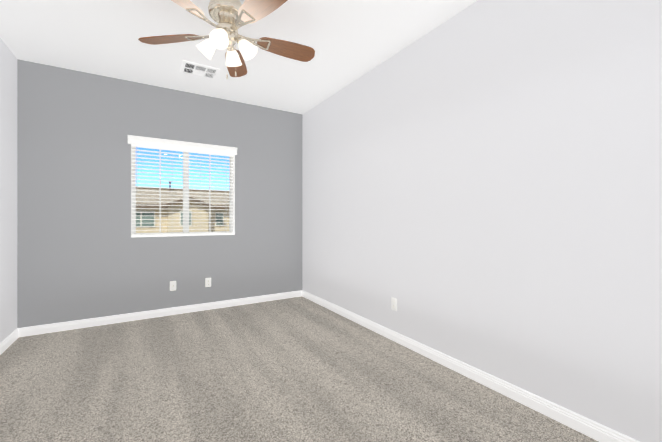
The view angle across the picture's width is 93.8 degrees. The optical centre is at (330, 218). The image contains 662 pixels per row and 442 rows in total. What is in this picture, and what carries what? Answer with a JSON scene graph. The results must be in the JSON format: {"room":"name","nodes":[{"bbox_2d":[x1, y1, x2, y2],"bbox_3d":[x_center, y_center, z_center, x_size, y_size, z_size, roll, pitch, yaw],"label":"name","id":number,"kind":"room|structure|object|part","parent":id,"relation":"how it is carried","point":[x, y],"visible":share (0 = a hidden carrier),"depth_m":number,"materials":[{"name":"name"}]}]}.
{"room":"empty bedroom","nodes":[
{"label":"empty bedroom","id":0,"kind":"room"},
{"bbox_2d":[0,38,16,342],"bbox_3d":[-1.963,-0.199,1.052,0.150,2.740,4.888,0,0,-31],"label":"wall","id":1,"kind":"structure","parent":0,"point":[8,192],"depth_m":2.85,"materials":[{"name":"white paint"}]},
{"bbox_2d":[0,328,19,354],"bbox_3d":[-1.893,1.127,1.095,0.014,0.088,4.588,0,0,-31],"label":"baseboard","id":2,"kind":"structure","parent":1,"relation":"attached to","point":[14,335],"depth_m":2.84,"materials":[{"name":"white wood"}]},
{"bbox_2d":[17,59,301,327],"bbox_3d":[-1.800,-0.198,3.924,3.114,2.740,0.150,0,0,-31],"label":"wall","id":3,"kind":"structure","parent":0,"point":[82,253],"depth_m":3.50,"materials":[{"name":"grey paint"}]},
{"bbox_2d":[20,291,299,336],"bbox_3d":[-1.755,1.128,3.856,3.060,0.088,0.014,0,0,-31],"label":"baseboard","id":4,"kind":"structure","parent":3,"relation":"attached to","point":[77,324],"depth_m":3.61,"materials":[{"name":"white wood"}]},
{"bbox_2d":[170,281,175,290],"bbox_3d":[-1.917,0.822,3.756,0.070,0.115,0.015,0,0,-31],"label":"outlet","id":5,"kind":"object","parent":3,"relation":"attached to","point":[172,285],"visible":1,"depth_m":3.75,"materials":[{"name":"white plastic"}]},
{"bbox_2d":[131,144,233,236],"bbox_3d":[-1.826,-0.335,3.907,1.167,1.110,0.123,0,0,-31],"label":"window blind","id":6,"kind":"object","parent":3,"relation":"in","point":[186,192],"depth_m":3.87,"materials":[{"name":"white plastic"}]},
{"bbox_3d":[-1.809,-0.336,3.878,1.155,1.104,0.056,0,0,-31],"label":"window blind rails","id":7,"kind":"part","parent":6,"relation":"part of","materials":[{"name":"white plastic"}]},
{"bbox_2d":[226,155,226,232],"bbox_3d":[-1.385,-0.324,4.104,0.002,1.041,0.002,0,0,-31],"label":"blind cord","id":8,"kind":"object","parent":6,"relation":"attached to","point":[226,192],"depth_m":4.10,"materials":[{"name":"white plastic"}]},
{"bbox_2d":[230,157,230,203],"bbox_3d":[-1.340,-0.515,4.122,0.003,0.650,0.005,0,0,-31],"label":"blind cord","id":9,"kind":"object","parent":6,"relation":"attached to","point":[230,157],"depth_m":4.12,"materials":[{"name":"white plastic"}]},
{"bbox_2d":[128,135,236,154],"bbox_3d":[-1.781,-0.894,3.825,1.223,0.092,0.040,0,0,-31],"label":"blind valance","id":10,"kind":"object","parent":3,"relation":"attached to","point":[154,142],"visible":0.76,"depth_m":3.78,"materials":[{"name":"white"}]},
{"bbox_2d":[205,278,210,286],"bbox_3d":[-1.573,0.822,3.969,0.070,0.115,0.008,0,0,-31],"label":"electrical outlet","id":11,"kind":"object","parent":3,"relation":"attached to","point":[207,282],"visible":1,"depth_m":3.96,"materials":[{"name":"white plastic"}]},
{"bbox_2d":[0,0,476,113],"bbox_3d":[-0.569,-1.628,1.901,3.414,0.120,4.888,0,0,-31],"label":"ceiling","id":12,"kind":"structure","parent":0,"point":[348,41],"depth_m":2.71,"materials":[{"name":"white paint"}]},
{"bbox_2d":[180,60,219,79],"bbox_3d":[-1.391,-1.558,3.281,0.358,0.018,0.293,0,0,-31],"label":"ceiling vent","id":13,"kind":"object","parent":12,"relation":"in","point":[197,69],"visible":1,"depth_m":3.27,"materials":[{"name":"white"}]},
{"bbox_2d":[138,0,314,78],"bbox_3d":[-0.679,-1.273,2.165,1.240,0.590,1.266,0,0,-31],"label":"fan","id":14,"kind":"object","parent":12,"relation":"hanging from","point":[230,17],"visible":1,"depth_m":2.12,"materials":[{"name":"brown wood"}]},
{"bbox_3d":[-1.153,-1.284,2.219,0.460,0.008,0.158,0,15,9],"label":"blade","id":15,"kind":"part","parent":14,"relation":"part of","materials":[{"name":"brown wood"}]},
{"bbox_3d":[-0.918,-1.284,1.765,0.158,0.008,0.460,17,7,26],"label":"blade","id":16,"kind":"part","parent":14,"relation":"part of","materials":[{"name":"brown wood"}]},
{"bbox_3d":[-0.872,-1.176,2.155,0.128,0.131,0.119,0,0,-31],"label":"lamp shade","id":17,"kind":"part","parent":14,"relation":"part of","materials":[{"name":"white glass"}]},
{"bbox_3d":[-0.724,-1.176,2.004,0.119,0.131,0.128,0,0,-31],"label":"lamp shade","id":18,"kind":"part","parent":14,"relation":"part of","materials":[{"name":"white glass"}]},
{"bbox_3d":[-0.722,-1.192,2.024,0.052,0.070,0.061,0,0,-31],"label":"bulb","id":19,"kind":"part","parent":14,"relation":"part of","materials":[{"name":"white glass"}]},
{"bbox_3d":[-0.721,-1.176,2.303,0.119,0.131,0.128,0,0,-31],"label":"lamp shade","id":20,"kind":"part","parent":14,"relation":"part of","materials":[{"name":"white glass"}]},
{"bbox_3d":[-0.793,-1.284,2.583,0.158,0.008,0.460,-15,2,-9],"label":"blade","id":21,"kind":"part","parent":14,"relation":"part of","materials":[{"name":"brown wood"}]},
{"bbox_3d":[-0.573,-1.176,2.152,0.128,0.131,0.119,0,0,-31],"label":"lamp shade","id":22,"kind":"part","parent":14,"relation":"part of","materials":[{"name":"white glass"}]},
{"bbox_3d":[-0.413,-1.284,1.847,0.460,0.008,0.158,0,-15,45],"label":"blade","id":23,"kind":"part","parent":14,"relation":"part of","materials":[{"name":"brown wood"}]},
{"bbox_3d":[-0.336,-1.284,2.353,0.460,0.008,0.158,0,-15,-27],"label":"blade","id":24,"kind":"part","parent":14,"relation":"part of","materials":[{"name":"brown wood"}]},
{"bbox_2d":[0,296,598,441],"bbox_3d":[-0.569,1.232,1.900,3.414,0.120,4.888,0,0,-31],"label":"floor","id":25,"kind":"structure","parent":0,"point":[299,369],"depth_m":2.14,"materials":[{"name":"grey carpet"}]},
{"bbox_2d":[302,0,661,441],"bbox_3d":[0.825,-0.198,2.748,0.150,2.740,4.888,0,0,-31],"label":"wall","id":26,"kind":"structure","parent":0,"point":[481,185],"depth_m":2.01,"materials":[{"name":"white paint"}]},
{"bbox_2d":[392,298,396,310],"bbox_3d":[0.604,0.822,2.960,0.008,0.115,0.070,0,0,-31],"label":"electrical outlet","id":27,"kind":"object","parent":26,"relation":"attached to","point":[394,303],"visible":1,"depth_m":2.95,"materials":[{"name":"white plastic"}]},
{"bbox_2d":[300,290,638,441],"bbox_3d":[0.755,1.128,2.706,0.014,0.088,4.588,0,0,-31],"label":"baseboard","id":28,"kind":"structure","parent":26,"relation":"attached to","point":[583,425],"depth_m":2.09,"materials":[{"name":"white wood"}]},
{"label":"outside","id":29,"kind":"structure","parent":0,"visible":0},
{"bbox_2d":[136,182,228,232],"bbox_3d":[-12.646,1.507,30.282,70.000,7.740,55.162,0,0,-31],"label":"house","id":30,"kind":"structure","parent":29,"point":[216,226],"depth_m":16.13,"materials":[{"name":"beige paint"}]}
]}

